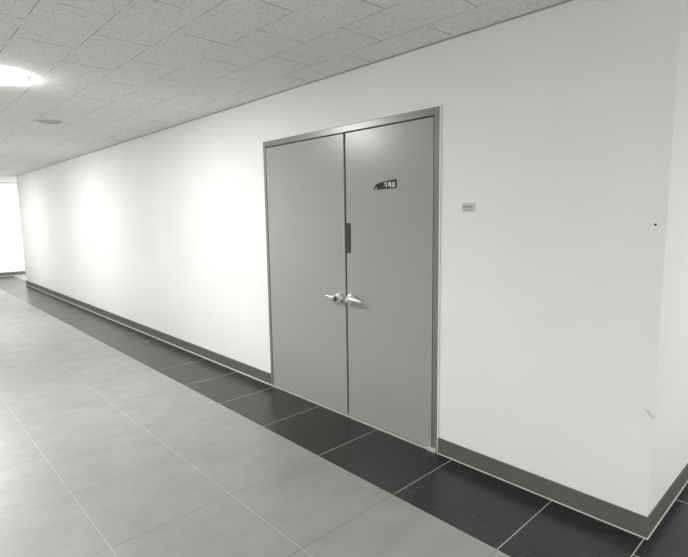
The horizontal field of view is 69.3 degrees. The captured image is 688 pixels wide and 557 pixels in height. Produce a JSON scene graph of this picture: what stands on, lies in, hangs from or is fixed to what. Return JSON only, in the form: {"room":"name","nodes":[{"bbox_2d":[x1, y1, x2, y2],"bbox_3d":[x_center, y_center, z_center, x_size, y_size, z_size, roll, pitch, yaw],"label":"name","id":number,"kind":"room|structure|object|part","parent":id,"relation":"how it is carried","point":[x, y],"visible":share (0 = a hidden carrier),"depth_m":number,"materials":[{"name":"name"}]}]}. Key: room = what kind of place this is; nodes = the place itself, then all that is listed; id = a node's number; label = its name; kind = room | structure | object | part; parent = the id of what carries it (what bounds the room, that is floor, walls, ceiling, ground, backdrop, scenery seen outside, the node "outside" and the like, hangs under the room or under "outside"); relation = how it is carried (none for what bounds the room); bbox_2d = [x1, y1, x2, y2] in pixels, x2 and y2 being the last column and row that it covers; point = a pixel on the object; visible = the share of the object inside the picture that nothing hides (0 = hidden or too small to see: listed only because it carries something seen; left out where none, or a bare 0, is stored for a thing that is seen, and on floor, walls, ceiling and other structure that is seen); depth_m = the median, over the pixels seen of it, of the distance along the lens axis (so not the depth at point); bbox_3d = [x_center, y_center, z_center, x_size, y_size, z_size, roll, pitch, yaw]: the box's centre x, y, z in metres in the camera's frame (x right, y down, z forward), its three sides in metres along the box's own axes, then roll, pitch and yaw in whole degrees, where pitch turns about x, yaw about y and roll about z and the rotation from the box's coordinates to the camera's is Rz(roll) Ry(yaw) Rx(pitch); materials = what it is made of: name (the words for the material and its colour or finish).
{"room":"building corridor","nodes":[
{"label":"building corridor","id":0,"kind":"room"},
{"bbox_2d":[0,183,24,272],"bbox_3d":[-8.558,-1.303,13.200,7.500,2.407,0.150,-8,10,-43],"label":"wall","id":1,"kind":"structure","parent":0,"point":[11,245],"depth_m":12.97,"materials":[{"name":"white paint"}]},
{"bbox_2d":[0,271,25,275],"bbox_3d":[-8.541,-0.147,13.239,7.350,0.097,0.007,-8,10,-43],"label":"baseboard","id":2,"kind":"structure","parent":1,"relation":"attached to","point":[18,272],"depth_m":13.08,"materials":[{"name":"grey rubber"}]},
{"bbox_2d":[0,0,565,182],"bbox_3d":[-3.472,-1.424,3.771,12.850,0.080,20.750,-8,10,-43],"label":"ceiling","id":3,"kind":"structure","parent":0,"point":[113,72],"depth_m":2.87,"materials":[{"name":"white tile"}]},
{"bbox_2d":[0,69,30,84],"bbox_3d":[-2.297,-1.327,3.297,0.382,0.028,0.382,-8,10,-43],"label":"recessed light","id":4,"kind":"object","parent":3,"relation":"in","point":[6,77],"visible":1,"depth_m":3.29,"materials":[{"name":"white"}]},
{"bbox_2d":[35,119,61,123],"bbox_3d":[-2.872,-1.526,4.844,0.230,0.010,0.230,-8,10,-43],"label":"ceiling vent","id":5,"kind":"object","parent":3,"relation":"in","point":[45,121],"visible":1,"depth_m":4.82,"materials":[{"name":"grey metal"}]},
{"bbox_2d":[0,275,687,556],"bbox_3d":[-3.434,1.042,4.087,12.850,0.080,20.750,-8,10,-43],"label":"floor","id":6,"kind":"structure","parent":0,"point":[117,439],"depth_m":2.82,"materials":[{"name":"tile"}]},
{"bbox_2d":[16,0,687,516],"bbox_3d":[-2.868,-0.549,6.649,0.160,2.407,12.454,-8,10,-43],"label":"wall","id":7,"kind":"structure","parent":0,"point":[563,124],"depth_m":2.60,"materials":[{"name":"white paint"}]},
{"bbox_2d":[26,280,270,383],"bbox_3d":[-3.906,0.481,7.790,0.007,0.097,9.563,-8,10,-43],"label":"baseboard","id":8,"kind":"structure","parent":7,"relation":"attached to","point":[249,370],"depth_m":5.71,"materials":[{"name":"grey rubber"}]},
{"bbox_2d":[28,285,270,384],"bbox_3d":[-3.910,0.530,7.793,0.008,0.007,9.561,-8,10,-43],"label":"trim","id":9,"kind":"structure","parent":7,"relation":"attached to","point":[28,285],"depth_m":5.70,"materials":[{"name":"white"}]},
{"bbox_2d":[18,0,572,175],"bbox_3d":[-2.947,-1.731,6.439,0.008,0.006,12.454,-8,10,-43],"label":"trim","id":10,"kind":"structure","parent":7,"relation":"attached to","point":[566,1],"depth_m":3.09,"materials":[{"name":"grey"}]},
{"bbox_2d":[263,105,441,452],"bbox_3d":[-0.022,-0.026,3.584,0.170,2.063,1.769,-8,10,-43],"label":"door","id":11,"kind":"structure","parent":7,"relation":"in","point":[353,267],"depth_m":3.40,"materials":[{"name":"grey metal"}]},
{"bbox_3d":[-0.089,0.137,3.581,0.028,0.039,0.144,-8,10,-43],"label":"lever","id":12,"kind":"part","parent":11,"relation":"part of","materials":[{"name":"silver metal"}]},
{"bbox_3d":[0.028,-0.280,3.449,0.007,0.206,0.047,-8,10,-43],"label":"guard plate","id":13,"kind":"part","parent":11,"relation":"part of","materials":[{"name":"grey metal"}]},
{"bbox_3d":[0.066,0.151,3.416,0.028,0.039,0.144,-8,10,-43],"label":"lever","id":14,"kind":"part","parent":11,"relation":"part of","materials":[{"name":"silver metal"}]},
{"bbox_2d":[374,179,396,189],"bbox_3d":[0.259,-0.595,3.155,0.006,0.058,0.190,-8,10,-43],"label":"door sign","id":15,"kind":"object","parent":11,"relation":"attached to","point":[389,184],"visible":1,"depth_m":3.14,"materials":[{"name":"grey plastic"}]},
{"bbox_2d":[462,203,473,211],"bbox_3d":[0.681,-0.390,2.735,0.006,0.044,0.077,-8,10,-43],"label":"wall plate","id":16,"kind":"object","parent":7,"relation":"attached to","point":[466,207],"visible":1,"depth_m":2.73,"materials":[{"name":"grey plastic"}]},
{"bbox_2d":[658,78,687,501],"bbox_3d":[2.875,-0.248,3.618,4.040,2.407,0.150,-8,10,-43],"label":"wall","id":17,"kind":"structure","parent":0,"point":[674,454],"depth_m":2.35,"materials":[{"name":"white paint"}]},
{"bbox_2d":[437,438,687,537],"bbox_3d":[2.442,0.869,4.011,4.057,0.097,1.143,-8,10,-43],"label":"baseboard","id":18,"kind":"structure","parent":17,"relation":"attached to","point":[641,525],"depth_m":2.51,"materials":[{"name":"grey rubber"}]},
{"bbox_2d":[437,453,687,539],"bbox_3d":[2.442,0.919,4.015,4.060,0.004,1.146,-8,10,-43],"label":"trim","id":19,"kind":"structure","parent":17,"relation":"attached to","point":[437,453],"depth_m":2.50,"materials":[{"name":"white"}]}
]}

